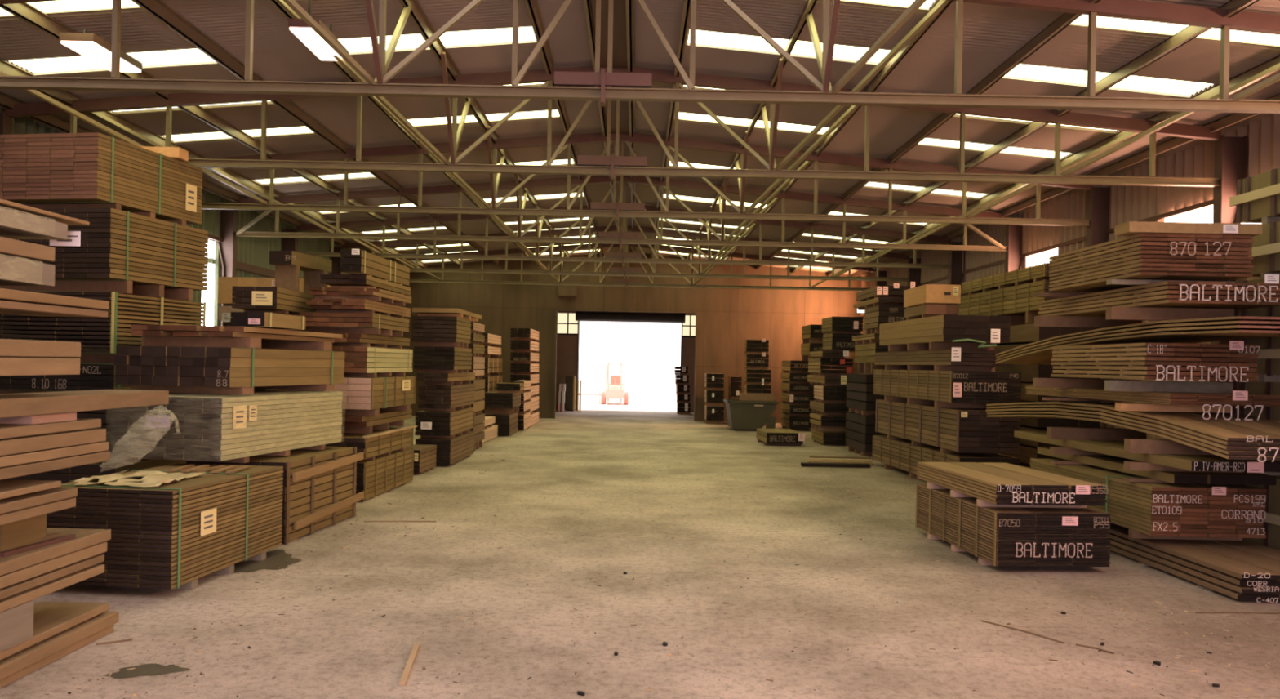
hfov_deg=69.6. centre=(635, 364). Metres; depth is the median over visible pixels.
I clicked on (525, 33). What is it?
window
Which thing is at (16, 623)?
block
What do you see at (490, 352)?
pack
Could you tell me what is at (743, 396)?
timber offcut
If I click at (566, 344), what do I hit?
wall
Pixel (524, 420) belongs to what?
pack
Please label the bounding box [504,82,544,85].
window
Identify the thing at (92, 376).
pack
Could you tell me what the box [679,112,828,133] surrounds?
window
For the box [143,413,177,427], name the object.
pouch
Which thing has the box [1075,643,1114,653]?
twig
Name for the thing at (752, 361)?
pack
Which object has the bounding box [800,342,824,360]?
pack
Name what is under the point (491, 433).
pack
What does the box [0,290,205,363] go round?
pack
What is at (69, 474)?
pack
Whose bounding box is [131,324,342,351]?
pack
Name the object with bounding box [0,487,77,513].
timber beam
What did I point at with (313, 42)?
diffuser
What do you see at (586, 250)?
window
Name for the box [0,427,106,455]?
timber beam
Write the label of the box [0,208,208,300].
pack
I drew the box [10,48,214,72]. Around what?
window
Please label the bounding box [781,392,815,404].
pack
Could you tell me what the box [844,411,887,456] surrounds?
pack
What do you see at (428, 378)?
pack
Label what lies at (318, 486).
pack
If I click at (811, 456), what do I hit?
board
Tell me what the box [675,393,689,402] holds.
pack
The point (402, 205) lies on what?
window
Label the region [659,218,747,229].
window
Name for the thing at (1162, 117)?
roof beam
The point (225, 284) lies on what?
pack
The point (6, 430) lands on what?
timber beam
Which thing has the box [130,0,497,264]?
roof beam
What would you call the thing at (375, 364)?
pack
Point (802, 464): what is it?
board
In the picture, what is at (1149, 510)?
pack
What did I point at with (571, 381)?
cabinet
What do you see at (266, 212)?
brace
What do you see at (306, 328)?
pack
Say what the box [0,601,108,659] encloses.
timber beam
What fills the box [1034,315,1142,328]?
spacer timber
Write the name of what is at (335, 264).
steel column
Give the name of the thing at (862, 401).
pack
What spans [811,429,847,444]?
pack
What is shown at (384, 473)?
pack
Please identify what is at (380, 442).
pack
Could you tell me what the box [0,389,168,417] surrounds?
plank
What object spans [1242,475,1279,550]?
crate
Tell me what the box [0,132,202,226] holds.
pack
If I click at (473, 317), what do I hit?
pack
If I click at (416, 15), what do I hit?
roof beam
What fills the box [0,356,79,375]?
timber beam
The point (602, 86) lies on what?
roof truss
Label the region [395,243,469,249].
window
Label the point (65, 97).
roof beam
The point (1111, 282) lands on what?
spacer timber
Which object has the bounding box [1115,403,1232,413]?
spacer timber
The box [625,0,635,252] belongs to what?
roof purlin
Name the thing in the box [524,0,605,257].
roof purlin
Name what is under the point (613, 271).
roof truss
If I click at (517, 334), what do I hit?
pack
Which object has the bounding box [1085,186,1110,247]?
steel column
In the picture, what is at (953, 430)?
pack
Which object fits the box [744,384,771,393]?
pack
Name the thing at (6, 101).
roof purlin
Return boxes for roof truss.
[0,0,1279,113]
[0,0,1279,186]
[88,96,1137,226]
[209,153,1028,251]
[288,191,956,268]
[340,218,909,281]
[379,241,876,291]
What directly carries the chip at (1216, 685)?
on the floor
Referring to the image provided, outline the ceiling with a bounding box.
[0,0,1279,275]
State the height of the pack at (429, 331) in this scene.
0.571 m
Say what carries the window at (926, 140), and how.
attached to the ceiling
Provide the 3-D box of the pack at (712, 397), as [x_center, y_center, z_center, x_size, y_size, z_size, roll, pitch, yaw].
[2.756,1.151,32.457,0.604,0.548,0.940,1,0,0]
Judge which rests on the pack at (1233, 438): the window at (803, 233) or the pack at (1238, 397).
the pack at (1238, 397)
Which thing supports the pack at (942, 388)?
on the pack at (953, 430)
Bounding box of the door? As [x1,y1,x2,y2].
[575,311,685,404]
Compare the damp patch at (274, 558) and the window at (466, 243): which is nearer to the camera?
the damp patch at (274, 558)
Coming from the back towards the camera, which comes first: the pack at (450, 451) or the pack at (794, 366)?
the pack at (794, 366)
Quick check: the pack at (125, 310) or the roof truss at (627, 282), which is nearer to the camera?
the pack at (125, 310)
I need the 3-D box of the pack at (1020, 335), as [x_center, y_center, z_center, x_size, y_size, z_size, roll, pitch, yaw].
[7.186,0.023,17.276,1.044,1.430,3.930,1,0,-1]
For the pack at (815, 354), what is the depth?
23.91 m
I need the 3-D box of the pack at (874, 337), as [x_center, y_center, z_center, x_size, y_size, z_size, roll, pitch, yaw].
[5.966,-0.606,22.000,1.092,0.214,2.199,1,0,0]
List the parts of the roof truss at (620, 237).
post, post, post, post, post, post, splice plate, post, splice plate, post, splice plate, post, post, post, post, post, post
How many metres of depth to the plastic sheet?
8.09 m
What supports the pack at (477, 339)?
on the pack at (476, 348)
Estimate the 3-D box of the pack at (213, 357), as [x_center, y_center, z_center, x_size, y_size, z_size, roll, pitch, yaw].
[-5.386,0.254,13.600,0.795,1.085,2.400,1,0,0]
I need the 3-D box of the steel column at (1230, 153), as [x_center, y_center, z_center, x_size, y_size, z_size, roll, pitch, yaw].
[8.011,-0.468,12.460,0.340,5.243,0.180,1,0,0]
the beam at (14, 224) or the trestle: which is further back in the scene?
the trestle
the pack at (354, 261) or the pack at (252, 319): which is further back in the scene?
the pack at (354, 261)
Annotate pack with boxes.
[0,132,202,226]
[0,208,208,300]
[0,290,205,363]
[0,362,130,394]
[4,457,186,521]
[46,462,283,590]
[76,408,137,462]
[109,389,342,462]
[114,345,345,394]
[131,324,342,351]
[186,446,364,543]
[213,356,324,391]
[217,276,329,306]
[217,305,244,326]
[230,311,307,331]
[231,285,316,315]
[231,311,306,329]
[269,250,332,295]
[299,311,408,336]
[306,298,410,318]
[308,286,411,306]
[320,274,410,295]
[324,375,415,415]
[324,425,417,459]
[332,333,409,348]
[332,346,413,377]
[339,408,412,433]
[340,248,409,285]
[351,448,413,500]
[405,444,436,474]
[411,315,471,347]
[412,307,481,321]
[413,346,471,373]
[414,407,473,437]
[415,431,474,465]
[417,372,475,385]
[417,383,475,411]
[456,357,502,376]
[458,346,501,358]
[465,343,484,356]
[466,356,484,378]
[468,333,484,344]
[469,321,484,334]
[469,413,484,450]
[471,378,484,415]
[480,375,502,399]
[482,333,501,346]
[482,424,497,442]
[483,391,520,413]
[483,416,495,428]
[484,412,518,435]
[496,382,524,392]
[510,328,538,342]
[510,340,538,353]
[510,351,538,363]
[510,363,538,374]
[510,373,538,386]
[513,380,530,392]
[517,400,530,413]
[517,412,530,430]
[520,391,530,403]
[529,385,539,398]
[529,395,538,414]
[530,411,539,426]
[674,365,688,374]
[675,374,688,384]
[675,384,689,394]
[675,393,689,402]
[676,402,690,414]
[704,373,724,390]
[704,389,724,405]
[704,404,724,423]
[728,376,742,399]
[744,338,768,354]
[744,351,768,369]
[744,368,771,385]
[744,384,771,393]
[755,428,804,445]
[781,373,814,383]
[781,382,818,394]
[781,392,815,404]
[781,403,816,416]
[781,413,814,431]
[782,360,823,373]
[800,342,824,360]
[801,324,824,343]
[807,374,853,386]
[808,358,853,375]
[809,350,848,358]
[809,400,851,415]
[809,413,848,431]
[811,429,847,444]
[813,385,854,403]
[822,316,862,334]
[822,333,862,351]
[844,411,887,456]
[845,373,888,414]
[852,333,880,344]
[853,297,903,310]
[854,342,905,373]
[856,281,916,302]
[863,305,906,333]
[871,435,1020,478]
[873,368,1022,408]
[874,346,1013,371]
[875,399,1020,453]
[879,315,1010,351]
[915,483,1111,566]
[916,461,1107,507]
[957,279,1093,325]
[960,262,1052,294]
[963,323,1100,402]
[986,401,1279,462]
[995,315,1279,364]
[999,417,1099,468]
[1025,385,1279,420]
[1030,457,1266,540]
[1037,274,1279,316]
[1048,224,1253,292]
[1050,340,1260,382]
[1107,522,1279,602]
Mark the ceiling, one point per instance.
(992, 34)
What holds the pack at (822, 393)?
on the pack at (840, 409)
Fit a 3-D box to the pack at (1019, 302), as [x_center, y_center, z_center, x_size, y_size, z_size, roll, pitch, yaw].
[7.279,-1.062,17.270,1.060,0.704,3.921,1,0,-1]
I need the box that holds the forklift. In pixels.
[600,362,628,404]
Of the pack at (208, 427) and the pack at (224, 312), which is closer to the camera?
the pack at (208, 427)
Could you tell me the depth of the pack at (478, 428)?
21.12 m
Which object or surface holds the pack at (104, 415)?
on the pack at (69, 474)
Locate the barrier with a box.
[576,380,581,410]
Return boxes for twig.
[96,638,132,644]
[364,520,435,521]
[981,619,1064,643]
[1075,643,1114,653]
[1195,611,1279,613]
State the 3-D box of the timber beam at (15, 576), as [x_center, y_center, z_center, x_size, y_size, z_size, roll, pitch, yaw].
[-4.026,1.289,4.984,0.500,0.072,3.169,1,0,0]
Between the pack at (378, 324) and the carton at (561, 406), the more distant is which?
the carton at (561, 406)
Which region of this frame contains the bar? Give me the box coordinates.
[808,428,845,430]
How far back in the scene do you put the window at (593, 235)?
29.12 m
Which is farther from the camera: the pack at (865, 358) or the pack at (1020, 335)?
the pack at (865, 358)
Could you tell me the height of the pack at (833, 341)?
0.456 m
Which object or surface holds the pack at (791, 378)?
on the pack at (806, 388)
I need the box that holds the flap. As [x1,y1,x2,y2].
[100,409,174,471]
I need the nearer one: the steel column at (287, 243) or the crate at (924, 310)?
the crate at (924, 310)
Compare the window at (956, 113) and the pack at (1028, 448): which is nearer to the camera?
the window at (956, 113)
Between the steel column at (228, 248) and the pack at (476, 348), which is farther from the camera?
the pack at (476, 348)
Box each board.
[800,462,870,467]
[806,459,871,466]
[808,455,871,459]
[808,457,871,465]
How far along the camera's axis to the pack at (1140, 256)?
9.62 m
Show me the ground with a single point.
(646, 393)
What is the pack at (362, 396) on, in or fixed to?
on the pack at (350, 424)
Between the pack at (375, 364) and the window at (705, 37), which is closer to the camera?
the window at (705, 37)
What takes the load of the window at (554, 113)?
attached to the ceiling
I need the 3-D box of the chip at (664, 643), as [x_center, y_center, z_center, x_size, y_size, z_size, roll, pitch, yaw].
[0.205,1.994,6.585,0.033,0.018,0.052,1,0,-25]
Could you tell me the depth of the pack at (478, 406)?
21.16 m
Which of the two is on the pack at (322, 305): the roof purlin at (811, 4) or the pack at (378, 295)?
the pack at (378, 295)
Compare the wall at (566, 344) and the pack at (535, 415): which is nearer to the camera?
the pack at (535, 415)
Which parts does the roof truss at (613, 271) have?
post, post, post, post, splice plate, post, splice plate, post, post, post, post, post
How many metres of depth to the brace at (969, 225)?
17.65 m
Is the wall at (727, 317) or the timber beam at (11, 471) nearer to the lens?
the timber beam at (11, 471)
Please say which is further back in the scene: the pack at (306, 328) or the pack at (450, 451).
the pack at (450, 451)
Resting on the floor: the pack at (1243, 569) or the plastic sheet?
the pack at (1243, 569)
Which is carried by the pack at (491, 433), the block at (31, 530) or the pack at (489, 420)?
the pack at (489, 420)
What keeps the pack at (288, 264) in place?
on the pack at (249, 299)
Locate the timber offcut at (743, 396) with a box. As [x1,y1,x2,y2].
[739,392,773,400]
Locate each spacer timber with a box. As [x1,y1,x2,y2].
[1032,377,1141,388]
[1034,292,1088,297]
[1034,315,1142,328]
[1042,397,1125,401]
[1046,426,1146,440]
[1049,446,1110,455]
[1049,460,1087,464]
[1104,379,1232,393]
[1105,306,1234,320]
[1106,279,1235,285]
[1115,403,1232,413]
[1123,461,1243,472]
[1123,477,1169,482]
[1124,438,1213,454]
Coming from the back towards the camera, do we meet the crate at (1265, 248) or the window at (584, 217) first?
the window at (584, 217)
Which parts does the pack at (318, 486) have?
rail, rail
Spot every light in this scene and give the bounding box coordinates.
[59,29,142,72]
[288,0,348,61]
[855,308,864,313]
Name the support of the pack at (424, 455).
on the floor
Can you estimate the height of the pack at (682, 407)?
0.468 m
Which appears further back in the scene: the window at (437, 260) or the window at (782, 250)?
the window at (437, 260)
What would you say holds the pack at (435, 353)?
on the pack at (428, 378)
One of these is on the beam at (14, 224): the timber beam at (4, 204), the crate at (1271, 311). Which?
the timber beam at (4, 204)
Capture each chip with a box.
[577,690,585,695]
[662,640,667,645]
[1153,660,1160,665]
[1212,683,1219,687]
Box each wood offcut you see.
[0,533,75,556]
[42,532,59,540]
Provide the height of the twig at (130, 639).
0.012 m
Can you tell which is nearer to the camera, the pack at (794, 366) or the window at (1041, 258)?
the window at (1041, 258)
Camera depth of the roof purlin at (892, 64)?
11.91 m
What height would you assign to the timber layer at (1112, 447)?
0.104 m
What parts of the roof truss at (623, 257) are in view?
post, post, post, post, post, post, splice plate, post, splice plate, post, splice plate, post, post, post, post, post, post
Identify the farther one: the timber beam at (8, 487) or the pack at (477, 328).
the pack at (477, 328)
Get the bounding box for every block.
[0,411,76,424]
[0,513,46,551]
[0,599,34,652]
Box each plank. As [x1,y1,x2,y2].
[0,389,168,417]
[1114,221,1262,236]
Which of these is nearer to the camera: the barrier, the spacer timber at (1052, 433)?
the spacer timber at (1052, 433)
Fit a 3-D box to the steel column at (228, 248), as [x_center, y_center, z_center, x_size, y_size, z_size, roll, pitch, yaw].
[-8.726,-0.789,19.540,0.340,5.243,0.180,1,0,0]
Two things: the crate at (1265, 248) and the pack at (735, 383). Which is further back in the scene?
the pack at (735, 383)
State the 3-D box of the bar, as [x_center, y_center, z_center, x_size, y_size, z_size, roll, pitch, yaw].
[5.294,1.679,23.965,1.550,0.035,0.030,1,0,0]
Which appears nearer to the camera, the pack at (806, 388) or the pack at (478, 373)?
the pack at (478, 373)
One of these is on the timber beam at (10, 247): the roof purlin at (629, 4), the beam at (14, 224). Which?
the beam at (14, 224)
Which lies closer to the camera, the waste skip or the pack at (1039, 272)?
the pack at (1039, 272)
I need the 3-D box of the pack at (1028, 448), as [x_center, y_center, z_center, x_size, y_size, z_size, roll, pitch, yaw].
[7.159,1.447,17.276,1.044,1.380,3.930,1,0,-1]
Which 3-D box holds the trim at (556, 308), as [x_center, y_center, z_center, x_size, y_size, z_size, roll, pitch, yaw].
[-0.380,-0.012,33.470,5.220,4.010,0.060,1,0,0]
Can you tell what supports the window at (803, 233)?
attached to the ceiling
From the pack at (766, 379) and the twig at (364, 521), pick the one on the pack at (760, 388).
the pack at (766, 379)
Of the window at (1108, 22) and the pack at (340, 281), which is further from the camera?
the pack at (340, 281)
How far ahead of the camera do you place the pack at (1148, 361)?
9.49 m
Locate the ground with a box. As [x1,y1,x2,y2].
[577,375,676,411]
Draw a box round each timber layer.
[1013,430,1279,472]
[1037,446,1275,484]
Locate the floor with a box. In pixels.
[0,409,1279,698]
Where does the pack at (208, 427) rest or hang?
on the pack at (318, 486)
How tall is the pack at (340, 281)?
0.190 m
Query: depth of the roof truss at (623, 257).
23.03 m
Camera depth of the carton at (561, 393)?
38.40 m
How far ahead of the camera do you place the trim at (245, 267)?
21.21 m
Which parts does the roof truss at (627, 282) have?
post, post, post, post, splice plate, splice plate, post, post, post, post, post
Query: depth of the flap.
8.90 m
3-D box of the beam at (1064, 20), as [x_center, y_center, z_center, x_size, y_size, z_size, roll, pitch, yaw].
[4.429,-3.559,14.250,0.100,0.150,38.480,1,0,0]
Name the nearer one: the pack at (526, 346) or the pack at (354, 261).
the pack at (354, 261)
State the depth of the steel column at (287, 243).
23.07 m
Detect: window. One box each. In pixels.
[0,0,138,15]
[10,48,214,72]
[113,100,270,111]
[164,126,312,141]
[200,262,214,325]
[205,240,215,258]
[255,172,373,183]
[320,204,415,212]
[337,26,536,52]
[362,226,446,233]
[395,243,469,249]
[407,110,559,125]
[422,259,448,262]
[484,192,583,201]
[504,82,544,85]
[504,159,573,164]
[504,217,588,224]
[542,249,599,253]
[557,312,577,334]
[565,235,595,237]
[656,235,685,239]
[658,250,721,257]
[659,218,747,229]
[663,194,766,207]
[669,160,740,168]
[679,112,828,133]
[682,315,695,337]
[688,29,890,62]
[782,249,856,257]
[802,233,886,243]
[804,266,831,269]
[829,211,926,224]
[848,0,934,8]
[865,182,985,197]
[918,137,1069,158]
[955,113,1113,130]
[1004,63,1211,95]
[1027,248,1057,266]
[1071,14,1279,45]
[1164,205,1261,223]
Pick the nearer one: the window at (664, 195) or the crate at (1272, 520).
the crate at (1272, 520)
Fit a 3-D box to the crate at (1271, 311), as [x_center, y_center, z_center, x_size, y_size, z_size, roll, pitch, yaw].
[7.178,-0.642,8.845,0.996,0.560,3.090,1,0,0]
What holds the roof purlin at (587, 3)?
attached to the roof truss at (614, 209)
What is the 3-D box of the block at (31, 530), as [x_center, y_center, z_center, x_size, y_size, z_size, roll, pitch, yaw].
[-4.201,1.056,5.947,0.500,0.220,0.438,1,0,0]
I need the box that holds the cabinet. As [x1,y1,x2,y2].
[564,375,576,410]
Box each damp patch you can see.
[105,662,190,678]
[232,548,301,573]
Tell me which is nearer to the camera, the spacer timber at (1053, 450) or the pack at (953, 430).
the spacer timber at (1053, 450)
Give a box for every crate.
[903,284,960,308]
[903,304,957,319]
[1226,336,1279,382]
[1229,168,1279,224]
[1232,381,1279,475]
[1234,275,1279,316]
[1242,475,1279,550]
[1246,221,1279,279]
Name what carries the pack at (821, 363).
on the pack at (836, 380)
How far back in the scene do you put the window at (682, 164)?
18.45 m
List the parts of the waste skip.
plate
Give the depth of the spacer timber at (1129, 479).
9.69 m
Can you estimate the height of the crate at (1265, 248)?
0.580 m
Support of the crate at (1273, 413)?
on the crate at (1272, 520)
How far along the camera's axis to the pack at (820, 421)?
24.15 m
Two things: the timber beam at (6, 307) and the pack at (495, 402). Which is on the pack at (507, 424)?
the pack at (495, 402)
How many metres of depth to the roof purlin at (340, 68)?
13.93 m
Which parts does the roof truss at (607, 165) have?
post, post, post, post, post, post, splice plate, post, splice plate, post, splice plate, post, post, post, post, post, post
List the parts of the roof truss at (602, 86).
post, post, post, post, splice plate, post, splice plate, post, splice plate, post, post, post, post, post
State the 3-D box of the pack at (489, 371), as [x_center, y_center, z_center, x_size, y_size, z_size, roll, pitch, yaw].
[-4.658,0.049,27.526,0.911,0.524,2.671,1,0,0]
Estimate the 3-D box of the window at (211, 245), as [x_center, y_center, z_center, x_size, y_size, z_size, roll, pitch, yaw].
[-8.880,-2.411,19.075,0.010,0.360,0.650,1,0,0]
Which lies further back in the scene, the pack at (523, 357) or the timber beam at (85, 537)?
the pack at (523, 357)
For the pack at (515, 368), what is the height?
0.346 m
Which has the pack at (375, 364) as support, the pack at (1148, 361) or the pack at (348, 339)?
the pack at (348, 339)
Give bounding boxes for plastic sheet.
[73,469,205,486]
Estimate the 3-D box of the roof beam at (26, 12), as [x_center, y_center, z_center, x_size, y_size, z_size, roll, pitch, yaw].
[-6.321,-3.655,14.250,0.100,0.150,38.480,1,0,0]
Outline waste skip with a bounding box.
[723,399,778,431]
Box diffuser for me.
[289,27,341,61]
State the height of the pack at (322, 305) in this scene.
0.191 m
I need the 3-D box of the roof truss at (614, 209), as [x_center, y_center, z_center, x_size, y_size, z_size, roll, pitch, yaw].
[-0.307,-3.289,14.785,16.413,1.525,4.479,1,0,0]
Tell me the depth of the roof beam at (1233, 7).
11.08 m
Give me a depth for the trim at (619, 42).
11.86 m
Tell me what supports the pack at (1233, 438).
on the spacer timber at (1052, 433)
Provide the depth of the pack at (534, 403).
30.29 m
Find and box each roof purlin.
[0,91,401,264]
[267,0,533,262]
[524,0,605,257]
[582,0,620,249]
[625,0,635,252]
[649,0,690,257]
[686,0,817,259]
[720,0,952,265]
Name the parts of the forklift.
guard post, mast rail, seat, mast rail, guard post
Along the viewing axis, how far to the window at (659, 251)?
32.70 m
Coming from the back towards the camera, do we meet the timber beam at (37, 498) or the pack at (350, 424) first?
the pack at (350, 424)
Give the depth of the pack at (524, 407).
27.23 m
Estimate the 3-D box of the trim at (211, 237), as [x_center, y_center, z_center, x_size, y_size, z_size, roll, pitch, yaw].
[-8.811,-2.650,7.350,0.080,0.080,24.700,1,0,0]
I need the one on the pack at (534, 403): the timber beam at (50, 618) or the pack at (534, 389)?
the pack at (534, 389)
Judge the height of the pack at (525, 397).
0.300 m
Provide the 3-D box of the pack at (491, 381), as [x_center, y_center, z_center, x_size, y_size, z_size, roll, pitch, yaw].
[-4.658,0.652,27.529,0.911,0.683,2.679,1,0,0]
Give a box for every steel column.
[0,111,12,338]
[217,209,237,326]
[281,228,297,251]
[328,246,342,274]
[875,271,886,286]
[906,257,920,286]
[948,241,964,315]
[1004,224,1023,272]
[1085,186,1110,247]
[1209,134,1248,382]
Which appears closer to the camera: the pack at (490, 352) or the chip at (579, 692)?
the chip at (579, 692)
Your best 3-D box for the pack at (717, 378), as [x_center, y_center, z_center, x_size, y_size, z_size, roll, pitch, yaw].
[2.754,0.581,32.459,0.608,0.574,0.945,1,0,0]
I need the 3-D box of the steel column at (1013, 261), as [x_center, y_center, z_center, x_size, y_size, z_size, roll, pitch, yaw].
[8.011,-0.468,19.540,0.340,5.243,0.180,1,0,0]
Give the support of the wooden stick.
on the floor
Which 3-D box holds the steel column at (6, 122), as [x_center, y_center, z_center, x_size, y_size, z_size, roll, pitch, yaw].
[-8.726,-0.789,12.460,0.340,5.243,0.180,1,0,0]
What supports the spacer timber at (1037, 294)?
on the pack at (1168, 294)
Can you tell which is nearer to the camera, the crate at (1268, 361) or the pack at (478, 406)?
the crate at (1268, 361)
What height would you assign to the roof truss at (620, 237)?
1.525 m
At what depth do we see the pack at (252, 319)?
10.01 m
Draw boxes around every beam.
[0,198,89,225]
[0,208,80,246]
[0,236,55,261]
[0,253,55,286]
[0,288,109,309]
[0,300,108,317]
[0,338,80,357]
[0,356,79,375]
[0,417,101,439]
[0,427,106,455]
[0,441,108,466]
[0,450,110,479]
[0,479,61,498]
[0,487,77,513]
[0,497,75,524]
[0,527,111,575]
[0,541,106,588]
[0,554,104,599]
[0,564,104,612]
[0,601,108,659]
[0,610,119,679]
[0,624,113,688]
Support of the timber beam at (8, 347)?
on the timber beam at (9, 366)
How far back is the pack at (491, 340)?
27.11 m
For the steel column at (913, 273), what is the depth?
26.61 m
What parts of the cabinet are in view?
door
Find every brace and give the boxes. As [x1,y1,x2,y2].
[235,210,271,235]
[963,223,1005,249]
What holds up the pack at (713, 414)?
on the floor
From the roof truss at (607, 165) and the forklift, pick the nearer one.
the roof truss at (607, 165)
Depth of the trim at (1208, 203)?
17.08 m
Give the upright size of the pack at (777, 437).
0.344 m
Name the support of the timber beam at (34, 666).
on the floor
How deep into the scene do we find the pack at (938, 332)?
15.19 m
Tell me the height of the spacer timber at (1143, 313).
0.133 m
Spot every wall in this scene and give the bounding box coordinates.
[0,107,391,362]
[391,252,861,422]
[555,311,695,412]
[859,113,1279,439]
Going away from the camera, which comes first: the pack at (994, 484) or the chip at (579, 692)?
the chip at (579, 692)
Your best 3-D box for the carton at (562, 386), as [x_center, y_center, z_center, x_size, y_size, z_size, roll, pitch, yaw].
[-3.085,0.944,38.625,0.235,0.302,0.456,1,0,0]
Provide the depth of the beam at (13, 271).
5.66 m
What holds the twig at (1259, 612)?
on the floor
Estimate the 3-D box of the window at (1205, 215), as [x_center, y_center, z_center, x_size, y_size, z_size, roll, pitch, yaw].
[8.223,-2.033,12.950,0.015,0.520,2.700,1,0,0]
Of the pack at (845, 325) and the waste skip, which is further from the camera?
the waste skip
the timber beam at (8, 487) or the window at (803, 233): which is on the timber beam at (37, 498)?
the timber beam at (8, 487)
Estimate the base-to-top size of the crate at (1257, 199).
0.560 m
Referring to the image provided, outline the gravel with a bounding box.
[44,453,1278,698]
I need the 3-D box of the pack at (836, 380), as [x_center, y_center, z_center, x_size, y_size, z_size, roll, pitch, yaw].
[5.497,0.411,25.120,1.178,0.282,2.465,1,0,0]
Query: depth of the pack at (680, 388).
38.00 m
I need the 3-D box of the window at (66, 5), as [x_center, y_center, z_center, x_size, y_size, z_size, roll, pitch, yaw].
[-6.344,-3.766,9.575,2.470,0.220,0.490,1,0,0]
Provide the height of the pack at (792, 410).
0.350 m
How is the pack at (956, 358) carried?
on the pack at (942, 388)
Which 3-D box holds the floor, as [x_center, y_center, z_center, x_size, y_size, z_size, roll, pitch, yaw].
[-0.038,2.000,14.050,24.000,0.001,52.100,1,0,0]
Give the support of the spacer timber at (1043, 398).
on the pack at (1233, 438)
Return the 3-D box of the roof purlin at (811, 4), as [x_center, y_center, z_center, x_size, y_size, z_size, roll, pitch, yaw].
[1.854,-3.827,14.250,0.100,0.150,38.480,1,0,0]
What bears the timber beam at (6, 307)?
on the block
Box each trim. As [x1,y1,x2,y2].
[208,234,222,242]
[235,260,302,278]
[552,307,698,421]
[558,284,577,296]
[591,0,632,252]
[859,293,968,317]
[918,199,1213,286]
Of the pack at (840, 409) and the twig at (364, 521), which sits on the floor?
the twig at (364, 521)
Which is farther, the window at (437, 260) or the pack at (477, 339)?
the window at (437, 260)
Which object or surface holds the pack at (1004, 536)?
on the floor
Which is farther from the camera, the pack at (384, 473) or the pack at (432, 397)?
the pack at (432, 397)
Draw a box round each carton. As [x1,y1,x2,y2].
[557,403,564,411]
[558,391,564,403]
[559,383,565,391]
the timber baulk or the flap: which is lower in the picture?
the flap
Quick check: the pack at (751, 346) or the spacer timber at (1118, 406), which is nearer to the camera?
the spacer timber at (1118, 406)
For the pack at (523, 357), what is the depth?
28.91 m
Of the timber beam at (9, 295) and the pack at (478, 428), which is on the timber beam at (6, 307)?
the timber beam at (9, 295)
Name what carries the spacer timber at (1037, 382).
on the pack at (1238, 397)
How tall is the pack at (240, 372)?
0.492 m
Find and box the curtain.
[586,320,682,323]
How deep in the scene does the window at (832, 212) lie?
21.98 m
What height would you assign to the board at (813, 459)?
0.109 m
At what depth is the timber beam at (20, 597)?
5.93 m
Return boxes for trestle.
[581,393,600,404]
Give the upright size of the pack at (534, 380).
0.371 m
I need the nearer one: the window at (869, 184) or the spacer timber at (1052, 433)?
the spacer timber at (1052, 433)
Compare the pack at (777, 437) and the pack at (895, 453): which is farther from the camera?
the pack at (777, 437)
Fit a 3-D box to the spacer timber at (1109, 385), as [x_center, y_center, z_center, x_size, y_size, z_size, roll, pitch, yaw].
[5.757,0.233,9.950,1.320,0.116,0.120,1,0,0]
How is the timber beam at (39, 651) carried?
on the timber beam at (34, 666)
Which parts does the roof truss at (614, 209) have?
post, post, post, post, post, splice plate, post, splice plate, post, splice plate, post, post, post, post, post, post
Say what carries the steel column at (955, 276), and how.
on the floor
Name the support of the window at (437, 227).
attached to the ceiling
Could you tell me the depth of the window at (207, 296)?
19.20 m
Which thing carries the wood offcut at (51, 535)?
on the timber beam at (85, 537)
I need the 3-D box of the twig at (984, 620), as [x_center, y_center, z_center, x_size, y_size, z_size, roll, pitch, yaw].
[2.981,2.052,7.103,0.039,0.012,0.694,1,0,-35]
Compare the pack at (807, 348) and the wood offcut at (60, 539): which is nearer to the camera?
the wood offcut at (60, 539)
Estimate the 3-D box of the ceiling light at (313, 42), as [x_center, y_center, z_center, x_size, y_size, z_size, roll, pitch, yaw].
[-3.389,-3.597,9.875,0.314,0.352,0.970,1,0,0]
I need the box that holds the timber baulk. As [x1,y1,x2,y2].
[138,146,188,161]
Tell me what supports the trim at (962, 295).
attached to the wall at (1127, 202)
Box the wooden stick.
[399,643,419,685]
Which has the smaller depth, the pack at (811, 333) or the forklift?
the pack at (811, 333)
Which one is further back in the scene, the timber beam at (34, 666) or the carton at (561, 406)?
the carton at (561, 406)
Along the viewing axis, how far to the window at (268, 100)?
13.35 m
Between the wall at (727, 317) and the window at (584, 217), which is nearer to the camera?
the window at (584, 217)
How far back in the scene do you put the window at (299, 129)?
14.95 m

